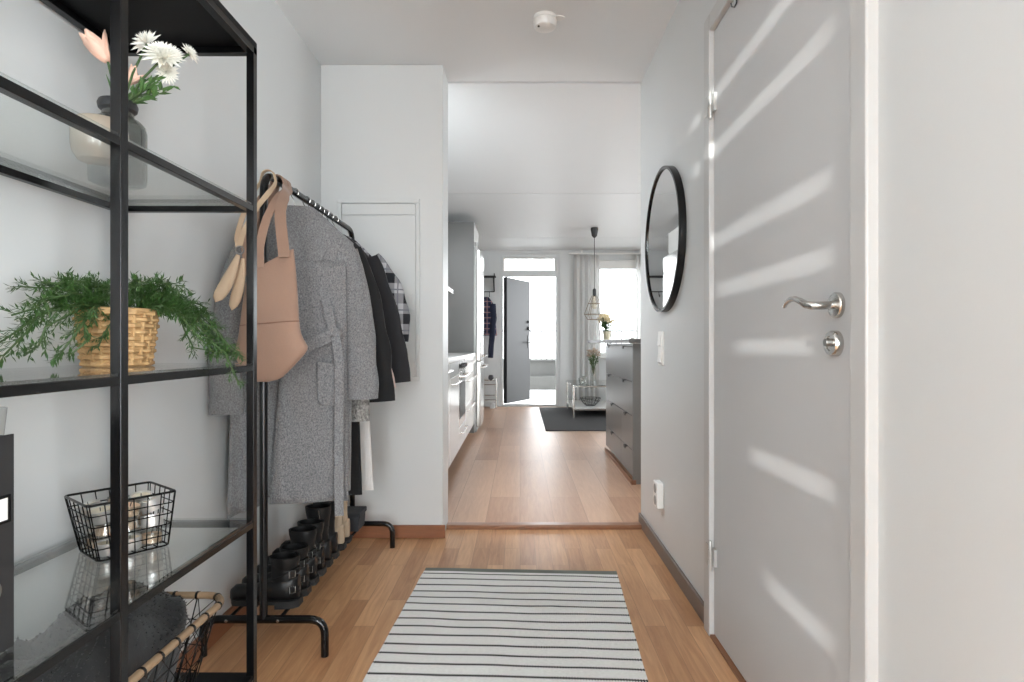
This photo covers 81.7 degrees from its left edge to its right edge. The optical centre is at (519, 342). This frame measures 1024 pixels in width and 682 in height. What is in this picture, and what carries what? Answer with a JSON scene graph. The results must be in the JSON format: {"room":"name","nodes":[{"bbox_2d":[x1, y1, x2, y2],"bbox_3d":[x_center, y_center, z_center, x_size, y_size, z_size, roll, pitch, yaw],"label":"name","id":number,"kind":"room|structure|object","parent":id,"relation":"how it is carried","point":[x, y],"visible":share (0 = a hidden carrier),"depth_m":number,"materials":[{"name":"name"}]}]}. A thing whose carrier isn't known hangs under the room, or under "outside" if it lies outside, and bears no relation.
{"room":"entrance hallway","nodes":[
{"label":"entrance hallway","id":0,"kind":"room"},
{"bbox_2d":[0,0,320,654],"bbox_3d":[-1.084,-0.218,-0.608,0.100,2.450,7.785,0,0,0],"label":"wall","id":1,"kind":"structure","parent":0,"point":[62,439],"depth_m":1.63,"materials":[{"name":"paint"}]},
{"bbox_2d":[176,606,245,671],"bbox_3d":[-1.027,0.974,-0.718,0.014,0.066,7.565,0,0,0],"label":"baseboard","id":2,"kind":"structure","parent":1,"relation":"attached to","point":[218,630],"depth_m":1.97,"materials":[{"name":"brown wood"}]},
{"bbox_2d":[321,65,447,529],"bbox_3d":[-0.717,-0.218,3.176,0.635,2.450,0.218,0,0,0],"label":"wall","id":3,"kind":"structure","parent":0,"point":[384,128],"depth_m":3.07,"materials":[{"name":"paint"}]},
{"bbox_2d":[337,199,419,380],"bbox_3d":[-0.730,-0.274,3.060,0.426,0.938,0.014,0,0,0],"label":"electrical panel","id":4,"kind":"object","parent":3,"relation":"attached to","point":[396,239],"visible":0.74,"depth_m":3.06,"materials":[{"name":"paint"}]},
{"bbox_2d":[350,525,444,537],"bbox_3d":[-0.704,0.974,3.060,0.633,0.066,0.014,0,0,0],"label":"baseboard","id":5,"kind":"structure","parent":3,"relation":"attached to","point":[401,531],"depth_m":3.05,"materials":[{"name":"brown wood"}]},
{"bbox_2d":[191,407,738,681],"bbox_3d":[1.135,1.048,2.410,4.530,0.118,13.820,0,0,0],"label":"floor","id":6,"kind":"structure","parent":0,"point":[360,598],"depth_m":2.77,"materials":[{"name":"brown wood"}]},
{"bbox_2d":[0,0,256,681],"bbox_3d":[-0.845,0.123,1.002,0.354,1.768,1.006,0,0,0],"label":"shelving unit","id":7,"kind":"object","parent":6,"relation":"on","point":[207,26],"visible":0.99,"depth_m":1.22,"materials":[{"name":"black metal"}]},
{"bbox_2d":[0,407,7,434],"bbox_3d":[-0.910,0.277,1.000,0.068,0.332,0.068,0,0,0],"label":"glass vase","id":8,"kind":"object","parent":7,"relation":"on","point":[3,410],"visible":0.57,"depth_m":1.01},
{"bbox_2d":[0,434,13,652],"bbox_3d":[-0.862,0.288,0.829,0.246,0.310,0.078,0,0,0],"label":"magazine file","id":9,"kind":"object","parent":7,"relation":"on","point":[6,441],"visible":1,"depth_m":0.86,"materials":[{"name":"black metal"}]},
{"bbox_2d":[69,113,128,166],"bbox_3d":[-0.822,-0.393,1.158,0.096,0.084,0.096,0,0,0],"label":"glass vase","id":10,"kind":"object","parent":7,"relation":"on","point":[87,149],"visible":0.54,"depth_m":1.12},
{"bbox_2d":[72,307,159,366],"bbox_3d":[-0.877,-0.013,1.292,0.162,0.125,0.162,0,0,0],"label":"woven basket","id":11,"kind":"object","parent":7,"relation":"on","point":[143,325],"depth_m":1.25,"materials":[{"name":"wicker"}]},
{"bbox_2d":[64,481,175,561],"bbox_3d":[-0.862,0.383,1.278,0.146,0.121,0.172,0,0,39],"label":"wire basket","id":12,"kind":"object","parent":7,"relation":"on","point":[66,497],"visible":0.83,"depth_m":1.25,"materials":[{"name":"black metal"}]},
{"bbox_2d":[86,537,107,548],"bbox_3d":[-0.902,0.423,1.263,0.043,0.028,0.042,0,0,0],"label":"tealight","id":13,"kind":"object","parent":12,"relation":"in","point":[91,537],"visible":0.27,"depth_m":1.25,"materials":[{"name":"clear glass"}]},
{"bbox_2d":[82,518,105,532],"bbox_3d":[-0.906,0.388,1.263,0.043,0.030,0.046,0,0,30],"label":"tealight","id":14,"kind":"object","parent":13,"relation":"on","point":[87,520],"visible":0.22,"depth_m":1.24,"materials":[{"name":"metal"}]},
{"bbox_2d":[76,499,100,518],"bbox_3d":[-0.916,0.353,1.259,0.048,0.035,0.043,0,0,-21],"label":"tealight","id":15,"kind":"object","parent":14,"relation":"on","point":[97,501],"visible":0.46,"depth_m":1.25,"materials":[{"name":"wax"}]},
{"bbox_2d":[94,539,109,556],"bbox_3d":[-0.857,0.423,1.229,0.044,0.028,0.043,0,0,0],"label":"tealight","id":16,"kind":"object","parent":12,"relation":"in","point":[101,544],"visible":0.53,"depth_m":1.21,"materials":[{"name":"wax"}]},
{"bbox_2d":[93,522,109,537],"bbox_3d":[-0.859,0.388,1.228,0.042,0.033,0.047,0,0,10],"label":"tealight","id":17,"kind":"object","parent":16,"relation":"on","point":[100,532],"visible":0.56,"depth_m":1.21,"materials":[{"name":"wax"}]},
{"bbox_2d":[88,504,109,524],"bbox_3d":[-0.863,0.353,1.219,0.044,0.034,0.047,0,0,0],"label":"tealight","id":18,"kind":"object","parent":17,"relation":"on","point":[95,511],"visible":0.56,"depth_m":1.21,"materials":[{"name":"wax"}]},
{"bbox_2d":[128,533,141,550],"bbox_3d":[-0.831,0.423,1.262,0.044,0.028,0.043,0,0,0],"label":"tealight","id":19,"kind":"object","parent":12,"relation":"in","point":[138,536],"visible":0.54,"depth_m":1.26,"materials":[{"name":"wax"}]},
{"bbox_2d":[128,516,138,530],"bbox_3d":[-0.836,0.388,1.259,0.048,0.037,0.043,0,0,-16],"label":"tealight","id":20,"kind":"object","parent":19,"relation":"on","point":[130,524],"visible":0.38,"depth_m":1.25,"materials":[{"name":"beige wax"}]},
{"bbox_2d":[128,502,141,516],"bbox_3d":[-0.829,0.352,1.258,0.048,0.036,0.042,0,0,21],"label":"tealight","id":21,"kind":"object","parent":20,"relation":"on","point":[130,504],"visible":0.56,"depth_m":1.25,"materials":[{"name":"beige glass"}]},
{"bbox_2d":[132,524,152,533],"bbox_3d":[-0.850,0.423,1.328,0.044,0.028,0.043,0,0,0],"label":"tealight","id":22,"kind":"object","parent":12,"relation":"in","point":[139,526],"visible":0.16,"depth_m":1.32,"materials":[{"name":"metal"}]},
{"bbox_2d":[133,510,149,524],"bbox_3d":[-0.852,0.388,1.327,0.043,0.038,0.048,0,0,3],"label":"tealight","id":23,"kind":"object","parent":22,"relation":"on","point":[140,514],"visible":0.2,"depth_m":1.32,"materials":[{"name":"clear glass"}]},
{"bbox_2d":[129,490,151,502],"bbox_3d":[-0.853,0.353,1.333,0.044,0.033,0.047,0,0,-20],"label":"tealight","id":24,"kind":"object","parent":23,"relation":"on","point":[144,492],"visible":0.31,"depth_m":1.34,"materials":[{"name":"wax"}]},
{"bbox_2d":[142,530,161,545],"bbox_3d":[-0.805,0.423,1.294,0.043,0.028,0.042,0,0,0],"label":"tealight","id":25,"kind":"object","parent":12,"relation":"in","point":[151,534],"visible":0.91,"depth_m":1.28,"materials":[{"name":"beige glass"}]},
{"bbox_2d":[140,513,163,527],"bbox_3d":[-0.807,0.389,1.298,0.048,0.035,0.043,0,0,41],"label":"tealight","id":26,"kind":"object","parent":25,"relation":"on","point":[153,521],"visible":0.84,"depth_m":1.28,"materials":[{"name":"wax"}]},
{"bbox_2d":[139,495,163,513],"bbox_3d":[-0.807,0.353,1.295,0.049,0.037,0.043,0,0,-21],"label":"tealight","id":27,"kind":"object","parent":26,"relation":"on","point":[154,500],"visible":0.86,"depth_m":1.28,"materials":[{"name":"metal"}]},
{"bbox_2d":[0,267,247,389],"bbox_3d":[-0.884,-0.029,1.238,0.336,0.274,0.550,0,0,40],"label":"potted fern","id":28,"kind":"object","parent":7,"relation":"on","point":[90,308],"visible":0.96,"depth_m":1.23,"materials":[{"name":"plant"}]},
{"bbox_2d":[79,29,198,189],"bbox_3d":[-0.851,-0.527,1.325,0.222,0.351,0.112,0,0,-14],"label":"vase","id":29,"kind":"object","parent":7,"relation":"on","point":[161,53],"visible":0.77,"depth_m":1.31,"materials":[{"name":"clear glass"}]},
{"bbox_2d":[128,591,223,681],"bbox_3d":[-0.851,0.722,1.089,0.294,0.222,0.757,0,0,0],"label":"storage basket","id":30,"kind":"object","parent":7,"relation":"on","point":[185,634],"visible":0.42,"depth_m":1.32,"materials":[{"name":"brown wood"}]},
{"bbox_2d":[0,580,187,681],"bbox_3d":[-0.855,0.662,1.111,0.232,0.323,0.649,0,0,0],"label":"fur throw","id":31,"kind":"object","parent":30,"relation":"in","point":[151,626],"visible":0.64,"depth_m":1.17,"materials":[{"name":"grey fur"}]},
{"bbox_2d":[199,173,394,657],"bbox_3d":[-0.824,0.222,2.408,0.417,1.570,1.038,0,0,0],"label":"clothes rack","id":32,"kind":"object","parent":6,"relation":"on","point":[263,617],"visible":0.62,"depth_m":1.90,"materials":[{"name":"black metal"}]},
{"bbox_2d":[213,169,276,309],"bbox_3d":[-0.847,-0.333,1.847,0.082,0.470,0.218,0,0,14],"label":"shoes","id":33,"kind":"object","parent":32,"relation":"hanging from","point":[234,274],"visible":0.98,"depth_m":1.77,"materials":[{"name":"leather"}]},
{"bbox_2d":[230,551,302,609],"bbox_3d":[-0.857,0.799,1.998,0.236,0.165,0.081,0,0,0],"label":"boot","id":34,"kind":"object","parent":32,"relation":"on","point":[284,586],"visible":0.85,"depth_m":1.97,"materials":[{"name":"black leather"}]},
{"bbox_2d":[235,174,307,381],"bbox_3d":[-0.772,-0.226,1.938,0.225,0.694,0.283,0,0,0],"label":"tote bag","id":35,"kind":"object","parent":32,"relation":"hanging from","point":[281,344],"visible":0.73,"depth_m":1.82,"materials":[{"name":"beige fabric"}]},
{"bbox_2d":[242,543,311,596],"bbox_3d":[-0.859,0.799,2.086,0.236,0.165,0.081,0,0,0],"label":"boot","id":36,"kind":"object","parent":32,"relation":"on","point":[302,548],"visible":0.26,"depth_m":2.07,"materials":[{"name":"black leather"}]},
{"bbox_2d":[257,526,318,585],"bbox_3d":[-0.861,0.782,2.174,0.236,0.200,0.081,0,0,0],"label":"boot","id":37,"kind":"object","parent":32,"relation":"on","point":[298,534],"visible":0.34,"depth_m":2.15,"materials":[{"name":"black leather"}]},
{"bbox_2d":[268,519,326,576],"bbox_3d":[-0.863,0.782,2.262,0.236,0.200,0.081,0,0,0],"label":"boot","id":38,"kind":"object","parent":32,"relation":"on","point":[319,523],"visible":0.3,"depth_m":2.25,"materials":[{"name":"black leather"}]},
{"bbox_2d":[272,503,333,567],"bbox_3d":[-0.865,0.764,2.352,0.236,0.235,0.082,0,0,0],"label":"boot","id":39,"kind":"object","parent":32,"relation":"on","point":[322,511],"visible":0.28,"depth_m":2.33,"materials":[{"name":"black leather"}]},
{"bbox_2d":[281,501,339,558],"bbox_3d":[-0.867,0.764,2.440,0.236,0.235,0.082,0,0,0],"label":"boot","id":40,"kind":"object","parent":32,"relation":"on","point":[335,552],"visible":0.2,"depth_m":2.42,"materials":[{"name":"black leather"}]},
{"bbox_2d":[335,516,346,550],"bbox_3d":[-0.867,0.752,2.540,0.236,0.260,0.081,0,0,0],"label":"boot","id":41,"kind":"object","parent":32,"relation":"on","point":[339,527],"visible":0.16,"depth_m":2.52,"materials":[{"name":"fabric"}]},
{"bbox_2d":[342,495,351,543],"bbox_3d":[-0.869,0.752,2.626,0.236,0.260,0.081,0,0,0],"label":"boot","id":42,"kind":"object","parent":32,"relation":"on","point":[345,521],"visible":0.16,"depth_m":2.61,"materials":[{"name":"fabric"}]},
{"bbox_2d":[347,506,366,531],"bbox_3d":[-0.860,0.839,2.825,0.225,0.087,0.128,0,0,0],"label":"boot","id":43,"kind":"object","parent":32,"relation":"on","point":[356,514],"visible":0.41,"depth_m":2.78,"materials":[{"name":"grey leather"}]},
{"bbox_3d":[-0.825,-0.472,2.508,0.205,0.191,0.011,0,0,0],"label":"clothes hanger","id":44,"kind":"object","parent":32,"relation":"hanging from","visible":0},
{"bbox_2d":[360,421,373,489],"bbox_3d":[-0.825,0.079,2.508,0.410,1.087,0.040,0,0,0],"label":"dress","id":45,"kind":"object","parent":44,"relation":"hanging from","point":[365,437],"visible":0.06,"depth_m":2.50,"materials":[{"name":"white fabric"}]},
{"bbox_3d":[-0.825,-0.472,2.402,0.205,0.191,0.011,0,0,0],"label":"clothes hanger","id":46,"kind":"object","parent":32,"relation":"hanging from","visible":0},
{"bbox_2d":[348,422,361,494],"bbox_3d":[-0.825,0.075,2.402,0.370,1.080,0.040,0,0,0],"label":"dress","id":47,"kind":"object","parent":46,"relation":"hanging from","point":[356,474],"visible":0.05,"depth_m":2.39,"materials":[{"name":"fabric"}]},
{"bbox_3d":[-0.825,-0.472,2.165,0.205,0.191,0.011,0,0,0],"label":"clothes hanger","id":48,"kind":"object","parent":32,"relation":"hanging from","visible":0},
{"bbox_2d":[208,205,378,518],"bbox_3d":[-0.776,0.052,2.089,0.532,1.111,0.309,0,0,-12],"label":"coat","id":49,"kind":"object","parent":48,"relation":"hanging from","point":[310,406],"visible":0.69,"depth_m":2.10,"materials":[{"name":"grey fabric"}]},
{"bbox_3d":[-0.825,-0.472,2.345,0.205,0.191,0.011,0,0,0],"label":"clothes hanger","id":50,"kind":"object","parent":32,"relation":"hanging from","visible":0},
{"bbox_2d":[355,246,394,402],"bbox_3d":[-0.757,-0.117,2.345,0.525,0.706,0.050,0,0,0],"label":"jacket","id":51,"kind":"object","parent":50,"relation":"hanging from","point":[383,347],"visible":0.09,"depth_m":2.33,"materials":[{"name":"fabric"}]},
{"bbox_3d":[-0.825,-0.472,2.568,0.205,0.191,0.011,0,0,0],"label":"clothes hanger","id":52,"kind":"object","parent":32,"relation":"hanging from","visible":0},
{"bbox_2d":[344,234,410,382],"bbox_3d":[-0.755,-0.146,2.567,0.561,0.648,0.054,0,0,0],"label":"coat","id":53,"kind":"object","parent":52,"relation":"hanging from","point":[400,362],"visible":0.16,"depth_m":2.55,"materials":[{"name":"fabric"}]},
{"bbox_2d":[448,364,453,467],"bbox_3d":[-0.798,0.568,3.793,0.655,0.843,1.009,0,0,0],"label":"base cabinet","id":54,"kind":"object","parent":6,"relation":"on","point":[449,370],"visible":0.15,"depth_m":4.18,"materials":[{"name":"grey paint"}]},
{"bbox_2d":[448,353,474,363],"bbox_3d":[-0.809,0.126,4.891,0.638,0.038,3.208,0,0,0],"label":"countertop","id":55,"kind":"structure","parent":54,"relation":"on","point":[452,357],"depth_m":5.07,"materials":[{"name":"white"}]},
{"bbox_2d":[450,361,461,464],"bbox_3d":[-0.798,0.568,4.600,0.655,0.843,0.596,0,0,0],"label":"dishwasher","id":56,"kind":"object","parent":6,"relation":"on","point":[454,377],"visible":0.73,"depth_m":4.56,"materials":[{"name":"grey paint"}]},
{"bbox_2d":[448,222,478,432],"bbox_3d":[-0.805,-0.170,6.860,0.641,2.317,0.720,0,0,0],"label":"tall cabinet","id":57,"kind":"object","parent":6,"relation":"on","point":[463,237],"visible":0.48,"depth_m":6.50,"materials":[{"name":"grey paint"}]},
{"bbox_2d":[458,359,469,448],"bbox_3d":[-0.791,0.568,5.200,0.670,0.843,0.596,0,0,0],"label":"oven","id":58,"kind":"object","parent":6,"relation":"on","point":[462,374],"visible":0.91,"depth_m":5.17,"materials":[{"name":"grey paint"}]},
{"bbox_2d":[465,357,475,436],"bbox_3d":[-0.798,0.568,5.998,0.655,0.843,0.992,0,0,0],"label":"base cabinet","id":59,"kind":"object","parent":6,"relation":"on","point":[470,401],"visible":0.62,"depth_m":5.92,"materials":[{"name":"grey paint"}]},
{"bbox_2d":[474,249,487,431],"bbox_3d":[-0.748,-0.027,6.860,0.724,2.032,0.630,0,0,0],"label":"fridge","id":60,"kind":"object","parent":6,"relation":"on","point":[479,365],"visible":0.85,"depth_m":6.55,"materials":[{"name":"metal"}]},
{"bbox_2d":[484,378,496,408],"bbox_3d":[-0.670,0.763,9.035,0.636,0.452,0.246,0,0,0],"label":"shoe rack","id":61,"kind":"object","parent":6,"relation":"on","point":[496,378],"visible":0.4,"depth_m":8.91,"materials":[{"name":"metal"}]},
{"bbox_2d":[362,568,647,681],"bbox_3d":[-0.044,1.002,1.742,0.843,0.009,1.750,0,0,3],"label":"striped rug","id":62,"kind":"object","parent":6,"relation":"on","point":[456,624],"visible":1,"depth_m":2.05,"materials":[{"name":"fabric"}]},
{"bbox_2d":[447,522,641,528],"bbox_3d":[0.136,0.996,3.228,1.064,0.022,0.067,0,0,0],"label":"threshold","id":63,"kind":"object","parent":6,"relation":"on","point":[451,525],"visible":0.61,"depth_m":3.20,"materials":[{"name":"brown wood"}]},
{"bbox_2d":[539,407,605,430],"bbox_3d":[1.145,0.983,7.820,1.710,0.012,2.360,0,0,0],"label":"living room rug","id":64,"kind":"object","parent":6,"relation":"on","point":[554,418],"visible":0.44,"depth_m":7.56,"materials":[{"name":"grey fabric"}]},
{"bbox_2d":[566,380,605,417],"bbox_3d":[1.125,0.761,8.235,0.890,0.429,1.070,0,0,0],"label":"coffee table","id":65,"kind":"object","parent":64,"relation":"on","point":[574,404],"visible":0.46,"depth_m":8.00,"materials":[{"name":"metal"}]},
{"bbox_2d":[568,400,605,408],"bbox_3d":[1.125,0.852,8.235,0.826,0.008,1.006,0,0,0],"label":"shelf","id":66,"kind":"object","parent":65,"relation":"attached to","point":[579,404],"depth_m":8.12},
{"bbox_2d":[580,397,600,405],"bbox_3d":[0.950,0.792,8.000,0.287,0.109,0.287,0,0,0],"label":"wire bowl","id":67,"kind":"object","parent":65,"relation":"on","point":[598,398],"visible":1,"depth_m":7.95,"materials":[{"name":"metal"}]},
{"bbox_2d":[586,348,600,373],"bbox_3d":[0.995,0.298,8.052,0.211,0.498,0.279,0,0,27],"label":"flowers","id":68,"kind":"object","parent":65,"relation":"on","point":[594,350],"visible":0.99,"depth_m":8.03,"materials":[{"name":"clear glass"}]},
{"bbox_2d":[605,343,640,484],"bbox_3d":[1.081,0.496,4.784,0.618,0.986,1.312,0,0,0],"label":"kitchen island","id":69,"kind":"object","parent":6,"relation":"on","point":[623,360],"visible":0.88,"depth_m":4.43,"materials":[{"name":"grey paint"}]},
{"bbox_2d":[588,339,640,425],"bbox_3d":[1.103,0.480,5.350,0.695,1.018,2.500,0,0,0],"label":"island countertop","id":70,"kind":"structure","parent":69,"relation":"on","point":[611,340],"depth_m":4.63,"materials":[{"name":"laminate"}]},
{"bbox_2d":[597,313,616,339],"bbox_3d":[0.921,-0.180,6.359,0.175,0.301,0.239,0,0,-14],"label":"flower vase","id":71,"kind":"object","parent":70,"relation":"on","point":[606,321],"visible":0.99,"depth_m":6.33,"materials":[{"name":"white ceramic"}]},
{"bbox_2d":[710,634,745,681],"bbox_3d":[0.701,1.003,1.598,0.100,0.008,0.864,0,0,0],"label":"threshold","id":72,"kind":"object","parent":6,"relation":"on","point":[713,637],"visible":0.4,"depth_m":1.88,"materials":[{"name":"brown wood"}]},
{"bbox_2d":[275,0,678,249],"bbox_3d":[1.133,-1.491,2.450,4.534,0.104,13.900,0,0,0],"label":"ceiling","id":73,"kind":"structure","parent":0,"point":[544,129],"depth_m":3.40,"materials":[{"name":"paint"}]},
{"bbox_2d":[533,11,564,32],"bbox_3d":[0.127,-1.415,2.620,0.140,0.056,0.106,0,0,0],"label":"smoke detector","id":74,"kind":"object","parent":73,"relation":"attached to","point":[543,21],"visible":1,"depth_m":2.59,"materials":[{"name":"white plastic"}]},
{"bbox_2d":[584,227,603,319],"bbox_3d":[0.930,-0.864,7.400,0.257,1.150,0.223,0,0,0],"label":"pendant lamp","id":75,"kind":"object","parent":73,"relation":"hanging from","point":[594,230],"visible":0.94,"depth_m":7.38,"materials":[{"name":"metal"}]},
{"bbox_2d":[569,249,640,253],"bbox_3d":[2.025,-1.402,9.100,2.550,0.074,0.036,0,0,0],"label":"rail","id":76,"kind":"object","parent":73,"relation":"attached to","point":[581,249],"visible":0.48,"depth_m":9.08,"materials":[{"name":"white plastic"}]},
{"bbox_2d":[573,255,598,399],"bbox_3d":[1.020,-0.198,9.100,0.390,2.310,0.082,0,0,0],"label":"curtain","id":77,"kind":"object","parent":76,"relation":"hanging from","point":[585,330],"visible":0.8,"depth_m":9.10,"materials":[{"name":"white fabric"}]},
{"bbox_2d":[636,255,640,338],"bbox_3d":[2.037,-0.198,9.100,0.541,2.310,0.083,0,0,0],"label":"curtain","id":78,"kind":"object","parent":76,"relation":"hanging from","point":[638,257],"visible":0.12,"depth_m":9.11,"materials":[{"name":"white fabric"}]},
{"bbox_2d":[481,250,640,406],"bbox_3d":[1.135,-0.218,9.270,4.530,2.450,0.140,0,0,0],"label":"wall","id":79,"kind":"structure","parent":0,"point":[491,257],"depth_m":9.20,"materials":[{"name":"paint"}]},
{"bbox_2d":[484,273,495,296],"bbox_3d":[-0.710,-0.893,9.065,0.680,0.380,0.270,0,0,0],"label":"rack","id":80,"kind":"object","parent":79,"relation":"attached to","point":[494,276],"visible":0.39,"depth_m":9.10,"materials":[{"name":"metal"}]},
{"bbox_2d":[484,297,496,357],"bbox_3d":[-0.550,-0.238,9.056,0.399,0.934,0.125,0,0,5],"label":"jacket","id":81,"kind":"object","parent":80,"relation":"hanging from","point":[490,316],"visible":0.66,"depth_m":9.00,"materials":[{"name":"blue fabric"}]},
{"bbox_2d":[500,254,559,406],"bbox_3d":[0.155,-0.193,9.629,0.930,2.400,0.818,0,0,0],"label":"door","id":82,"kind":"structure","parent":79,"relation":"in","point":[517,342],"depth_m":9.32,"materials":[{"name":"paint"}]},
{"bbox_2d":[503,258,555,270],"bbox_3d":[0.148,-1.226,9.275,0.824,0.215,0.050,0,0,0],"label":"window","id":83,"kind":"structure","parent":82,"relation":"attached to","point":[503,258],"depth_m":9.25,"materials":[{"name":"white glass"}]},
{"bbox_2d":[595,263,605,357],"bbox_3d":[2.195,-0.528,9.200,2.070,1.530,0.240,0,0,0],"label":"window","id":84,"kind":"structure","parent":79,"relation":"in","point":[603,354],"depth_m":9.23,"materials":[{"name":"white paint"}]},
{"bbox_2d":[599,260,635,268],"bbox_3d":[2.195,-1.217,9.187,1.950,0.148,0.062,0,0,0],"label":"roller blind","id":85,"kind":"object","parent":79,"relation":"attached to","point":[604,264],"visible":0.33,"depth_m":9.16,"materials":[{"name":"white fabric"}]},
{"bbox_2d":[641,0,1023,681],"bbox_3d":[0.731,-0.218,-0.608,0.120,2.450,7.785,0,0,0],"label":"wall","id":86,"kind":"structure","parent":0,"point":[951,72],"depth_m":0.97,"materials":[{"name":"paint"}]},
{"bbox_2d":[653,480,663,508],"bbox_3d":[0.654,0.715,2.801,0.034,0.120,0.082,0,0,0],"label":"wall outlet","id":87,"kind":"object","parent":86,"relation":"attached to","point":[658,486],"visible":1,"depth_m":2.76,"materials":[{"name":"white plastic"}]},
{"bbox_2d":[657,331,663,365],"bbox_3d":[0.662,0.025,2.791,0.018,0.160,0.082,0,0,0],"label":"light switch","id":88,"kind":"object","parent":86,"relation":"attached to","point":[660,343],"visible":1,"depth_m":2.76,"materials":[{"name":"white plastic"}]},
{"bbox_2d":[645,166,686,311],"bbox_3d":[0.656,-0.470,2.710,0.030,0.656,0.656,0,0,0],"label":"wall mirror","id":89,"kind":"object","parent":86,"relation":"attached to","point":[666,222],"visible":1,"depth_m":2.64,"materials":[{"name":"black mirror"}]},
{"bbox_2d":[639,513,703,623],"bbox_3d":[0.664,0.974,2.690,0.014,0.066,1.190,0,0,0],"label":"baseboard","id":90,"kind":"structure","parent":86,"relation":"attached to","point":[687,588],"depth_m":2.51,"materials":[{"name":"wood"}]},
{"bbox_2d":[704,0,877,681],"bbox_3d":[0.677,-0.061,1.599,0.168,2.137,0.981,0,0,0],"label":"door","id":91,"kind":"structure","parent":86,"relation":"in","point":[791,86],"depth_m":1.46,"materials":[{"name":"paint"}]},
{"bbox_3d":[-1.180,-0.218,6.302,0.100,2.450,6.036,0,0,0],"label":"wall","id":92,"kind":"structure","parent":0,"visible":0},
{"bbox_2d":[448,286,452,293],"bbox_3d":[-0.870,-0.520,5.200,0.516,0.145,0.596,0,0,0],"label":"hood","id":93,"kind":"object","parent":92,"relation":"attached to","point":[450,291],"visible":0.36,"depth_m":5.25,"materials":[{"name":"metal"}]},
{"label":"outside","id":94,"kind":"structure","parent":0,"visible":0},
{"bbox_2d":[503,389,555,403],"bbox_3d":[1.000,1.112,16.670,30.000,0.190,14.660,0,0,0],"label":"ground","id":95,"kind":"structure","parent":94,"point":[536,396],"depth_m":10.85,"materials":[{"name":"white"}]},
{"bbox_2d":[503,359,555,388],"bbox_3d":[0.500,0.687,13.300,11.000,0.660,0.300,0,0,0],"label":"wall","id":96,"kind":"structure","parent":95,"relation":"on","point":[538,367],"depth_m":13.20,"materials":[{"name":"paint"}]},
{"bbox_2d":[503,330,635,358],"bbox_3d":[1.000,0.032,13.300,6.000,0.650,0.030,0,0,0],"label":"balcony railing","id":97,"kind":"object","parent":96,"relation":"on","point":[541,331],"visible":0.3,"depth_m":13.29,"materials":[{"name":"white metal"}]},
{"bbox_2d":[530,376,555,389],"bbox_3d":[0.750,0.872,12.970,1.100,0.290,0.339,0,0,0],"label":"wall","id":98,"kind":"structure","parent":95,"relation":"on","point":[536,382],"depth_m":12.83,"materials":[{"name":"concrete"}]},
{"bbox_3d":[-0.825,-0.472,2.285,0.205,0.191,0.011,0,0,0],"label":"clothes hanger","id":99,"kind":"object","parent":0,"visible":0},
{"bbox_2d":[351,249,369,421],"bbox_3d":[-0.789,-0.084,2.285,0.422,0.773,0.045,0,0,0],"label":"jumper","id":100,"kind":"object","parent":99,"relation":"hanging from","point":[360,408],"visible":0.02,"depth_m":2.27,"materials":[{"name":"grey fabric"}]},
{"bbox_3d":[-0.825,-0.472,2.640,0.205,0.191,0.011,0,0,0],"label":"clothes hanger","id":101,"kind":"object","parent":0,"visible":0},
{"bbox_2d":[348,236,409,341],"bbox_3d":[-0.758,-0.209,2.639,0.535,0.532,0.054,0,0,0],"label":"plaid shirt","id":102,"kind":"object","parent":101,"relation":"hanging from","point":[395,285],"visible":0.09,"depth_m":2.62,"materials":[{"name":"fabric"}]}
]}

